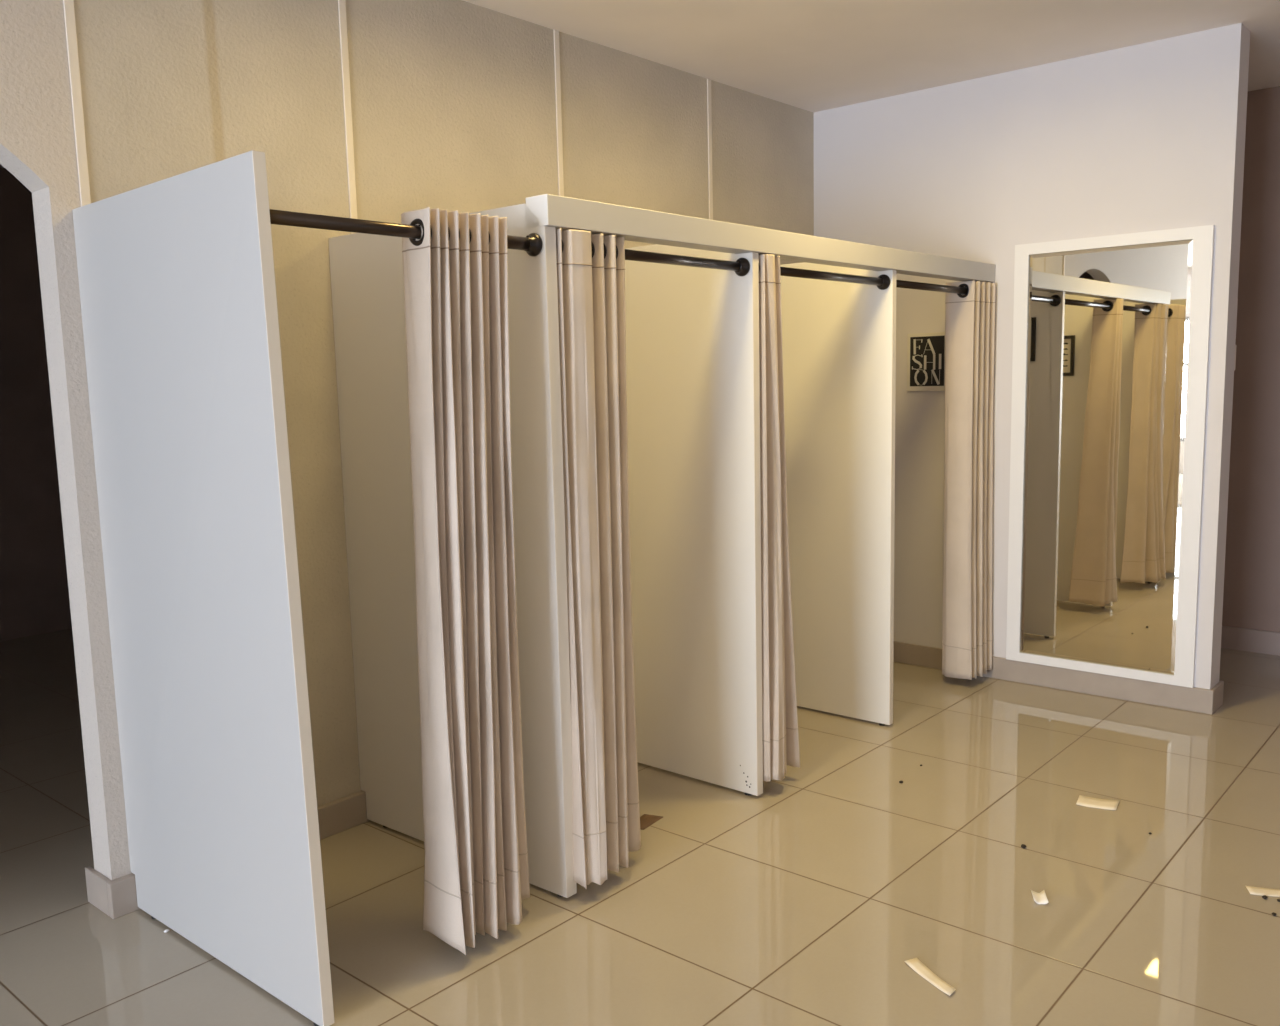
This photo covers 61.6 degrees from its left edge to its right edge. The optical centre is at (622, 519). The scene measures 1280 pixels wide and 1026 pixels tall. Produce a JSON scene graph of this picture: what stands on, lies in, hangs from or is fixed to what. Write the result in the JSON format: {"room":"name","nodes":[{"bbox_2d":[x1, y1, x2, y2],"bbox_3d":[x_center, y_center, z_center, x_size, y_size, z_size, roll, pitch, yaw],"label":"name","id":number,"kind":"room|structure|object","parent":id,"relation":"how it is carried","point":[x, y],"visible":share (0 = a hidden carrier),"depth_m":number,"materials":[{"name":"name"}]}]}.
{"room":"clothing store","nodes":[
{"label":"clothing store","id":0,"kind":"room"},
{"bbox_2d":[0,167,71,640],"bbox_3d":[-4.672,-0.553,5.713,0.120,2.882,7.300,5,10,41],"label":"wall","id":1,"kind":"structure","parent":0,"point":[34,591],"depth_m":6.70,"materials":[{"name":"brown paint"}]},
{"bbox_2d":[0,0,813,879],"bbox_3d":[-2.526,-0.113,1.907,0.118,2.882,13.620,5,10,41],"label":"wall","id":2,"kind":"structure","parent":0,"point":[453,102],"depth_m":3.52,"materials":[{"name":"beige paint"}]},
{"bbox_2d":[63,0,90,206],"bbox_3d":[-1.456,-0.338,3.013,0.006,2.774,0.027,5,10,41],"label":"trim","id":3,"kind":"structure","parent":2,"relation":"attached to","point":[69,11],"depth_m":2.91,"materials":[{"name":"paint"}]},
{"bbox_2d":[85,791,369,918],"bbox_3d":[-2.945,1.339,1.580,0.176,0.108,12.014,5,10,41],"label":"baseboard","id":4,"kind":"structure","parent":2,"relation":"attached to","point":[116,898],"depth_m":3.20,"materials":[{"name":"wood"}]},
{"bbox_2d":[338,0,357,233],"bbox_3d":[-0.881,-0.436,3.660,0.006,2.774,0.027,5,10,41],"label":"trim","id":5,"kind":"structure","parent":2,"relation":"attached to","point":[341,3],"depth_m":3.54,"materials":[{"name":"paint"}]},
{"bbox_2d":[553,29,563,195],"bbox_3d":[-0.224,-0.548,4.399,0.006,2.774,0.027,5,10,41],"label":"trim","id":6,"kind":"structure","parent":2,"relation":"attached to","point":[556,32],"depth_m":4.26,"materials":[{"name":"paint"}]},
{"bbox_2d":[707,79,712,219],"bbox_3d":[0.436,-0.661,5.142,0.006,2.774,0.027,5,10,41],"label":"trim","id":7,"kind":"structure","parent":2,"relation":"attached to","point":[709,106],"depth_m":5.00,"materials":[{"name":"paint"}]},
{"bbox_2d":[0,628,1279,1025],"bbox_3d":[-1.412,1.478,1.105,11.900,0.120,13.900,5,10,41],"label":"floor","id":8,"kind":"structure","parent":0,"point":[805,900],"depth_m":3.15,"materials":[{"name":"tile"}]},
{"bbox_2d":[72,151,333,1025],"bbox_3d":[-1.099,0.185,2.729,0.982,2.009,0.064,5,10,41],"label":"partition panel","id":9,"kind":"object","parent":8,"relation":"on","point":[177,288],"visible":1,"depth_m":2.63,"materials":[{"name":"grey laminate"}]},
{"bbox_2d":[328,203,576,897],"bbox_3d":[-0.548,0.096,3.350,0.984,1.998,0.041,5,10,40],"label":"partition panel","id":10,"kind":"object","parent":8,"relation":"on","point":[366,270],"visible":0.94,"depth_m":3.38,"materials":[{"name":"white laminate"}]},
{"bbox_2d":[269,209,541,255],"bbox_3d":[-0.509,-0.704,2.626,0.062,0.062,0.822,5,10,41],"label":"curtain rod","id":11,"kind":"object","parent":10,"relation":"attached to","point":[532,243],"visible":0.69,"depth_m":2.50,"materials":[{"name":"brown metal"}]},
{"bbox_2d":[401,207,529,954],"bbox_3d":[-0.388,0.169,2.860,0.180,1.901,0.343,5,10,41],"label":"curtain","id":12,"kind":"object","parent":11,"relation":"hanging from","point":[455,276],"visible":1,"depth_m":2.78,"materials":[{"name":"fabric"}]},
{"bbox_2d":[625,249,749,275],"bbox_3d":[0.101,-0.808,3.312,0.062,0.062,0.941,5,10,41],"label":"curtain rod","id":13,"kind":"object","parent":10,"relation":"attached to","point":[741,267],"visible":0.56,"depth_m":3.42,"materials":[{"name":"brown metal"}]},
{"bbox_2d":[556,228,640,888],"bbox_3d":[-0.060,0.117,3.197,0.208,1.880,0.398,5,10,41],"label":"curtain","id":14,"kind":"object","parent":13,"relation":"hanging from","point":[590,267],"visible":0.8,"depth_m":3.12,"materials":[{"name":"fabric"}]},
{"bbox_2d":[526,194,994,281],"bbox_3d":[0.757,-1.006,4.026,0.083,0.082,2.996,5,10,41],"label":"fascia beam","id":15,"kind":"structure","parent":10,"relation":"on","point":[565,213],"depth_m":3.54,"materials":[{"name":"white laminate"}]},
{"bbox_2d":[640,814,662,829],"bbox_3d":[0.077,1.042,3.704,0.069,0.003,0.138,4,9,34],"label":"scrap","id":16,"kind":"object","parent":8,"relation":"on","point":[646,820],"visible":0.66,"depth_m":3.71,"materials":[{"name":"brown paper"}]},
{"bbox_2d":[625,244,762,795],"bbox_3d":[0.107,-0.016,4.087,0.982,1.998,0.036,5,10,41],"label":"partition panel","id":17,"kind":"object","parent":8,"relation":"on","point":[693,378],"visible":0.68,"depth_m":3.92,"materials":[{"name":"white laminate"}]},
{"bbox_2d":[780,267,889,289],"bbox_3d":[0.755,-0.920,4.048,0.062,0.062,0.965,5,10,41],"label":"curtain rod","id":18,"kind":"object","parent":17,"relation":"attached to","point":[882,282],"visible":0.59,"depth_m":4.11,"materials":[{"name":"brown metal"}]},
{"bbox_2d":[759,254,799,780],"bbox_3d":[0.515,0.007,3.911,0.232,1.874,0.227,5,10,41],"label":"curtain","id":19,"kind":"object","parent":18,"relation":"hanging from","point":[779,703],"visible":0.69,"depth_m":3.84,"materials":[{"name":"fabric"}]},
{"bbox_2d":[780,262,895,725],"bbox_3d":[0.768,-0.129,4.830,0.982,1.998,0.032,5,10,41],"label":"partition panel","id":20,"kind":"object","parent":8,"relation":"on","point":[839,338],"visible":0.5,"depth_m":4.65,"materials":[{"name":"white laminate"}]},
{"bbox_2d":[896,280,966,293],"bbox_3d":[1.418,-1.033,4.794,0.062,0.062,0.975,5,10,41],"label":"curtain rod","id":21,"kind":"object","parent":20,"relation":"attached to","point":[899,283],"visible":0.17,"depth_m":4.70,"materials":[{"name":"black metal"}]},
{"bbox_2d":[942,280,995,679],"bbox_3d":[1.667,-0.178,5.167,0.180,1.887,0.259,5,10,41],"label":"curtain","id":22,"kind":"object","parent":21,"relation":"hanging from","point":[970,316],"visible":0.96,"depth_m":5.11,"materials":[{"name":"fabric"}]},
{"bbox_2d":[904,958,955,995],"bbox_3d":[0.781,1.151,2.704,0.040,0.007,0.174,-5,8,-23],"label":"paper strip","id":23,"kind":"object","parent":8,"relation":"on","point":[915,964],"visible":1,"depth_m":2.71,"materials":[{"name":"beige paper"}]},
{"bbox_2d":[1031,890,1047,903],"bbox_3d":[1.202,1.087,3.094,0.039,0.012,0.074,0,8,12],"label":"paper scrap","id":24,"kind":"object","parent":8,"relation":"on","point":[1039,898],"visible":1,"depth_m":3.09,"materials":[{"name":"white paper"}]},
{"bbox_2d":[1076,795,1119,809],"bbox_3d":[1.668,0.992,3.765,0.135,0.004,0.096,2,8,27],"label":"paper strip","id":25,"kind":"object","parent":8,"relation":"on","point":[1086,801],"visible":1,"depth_m":3.76,"materials":[{"name":"beige paper"}]},
{"bbox_2d":[1246,886,1279,896],"bbox_3d":[1.882,1.074,3.092,0.144,0.003,0.053,1,8,17],"label":"paper strip","id":26,"kind":"object","parent":8,"relation":"on","point":[1252,890],"visible":1,"depth_m":3.10,"materials":[{"name":"beige paper"}]},
{"bbox_2d":[814,23,1249,689],"bbox_3d":[1.843,-0.655,5.239,1.992,2.882,0.160,5,10,41],"label":"wall","id":27,"kind":"structure","parent":0,"point":[1149,136],"depth_m":4.99,"materials":[{"name":"white paint"}]},
{"bbox_2d":[907,332,944,390],"bbox_3d":[1.527,-0.789,5.381,0.208,0.288,0.015,5,10,41],"label":"poster","id":28,"kind":"object","parent":27,"relation":"attached to","point":[925,351],"visible":0.94,"depth_m":5.38,"materials":[{"name":"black paper"}]},
{"bbox_2d":[893,641,1223,714],"bbox_3d":[1.893,0.722,5.404,1.982,0.108,0.192,5,10,41],"label":"baseboard","id":29,"kind":"structure","parent":27,"relation":"attached to","point":[1207,701],"depth_m":5.03,"materials":[{"name":"wood"}]},
{"bbox_2d":[1006,225,1214,687],"bbox_3d":[2.179,-0.272,4.877,0.833,1.984,0.022,5,10,41],"label":"wall mirror","id":30,"kind":"object","parent":27,"relation":"attached to","point":[1111,333],"visible":1,"depth_m":4.85,"materials":[{"name":"white mirror"}]},
{"bbox_2d":[1222,86,1279,631],"bbox_3d":[4.646,-0.621,4.437,7.260,2.882,0.120,5,10,41],"label":"wall","id":31,"kind":"structure","parent":0,"point":[1251,594],"depth_m":5.56,"materials":[{"name":"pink paint"}]},
{"bbox_2d":[1221,626,1279,655],"bbox_3d":[4.560,0.749,4.630,7.060,0.120,0.016,5,10,41],"label":"baseboard","id":32,"kind":"structure","parent":31,"relation":"attached to","point":[1234,638],"depth_m":5.69,"materials":[{"name":"beige"}]}
]}

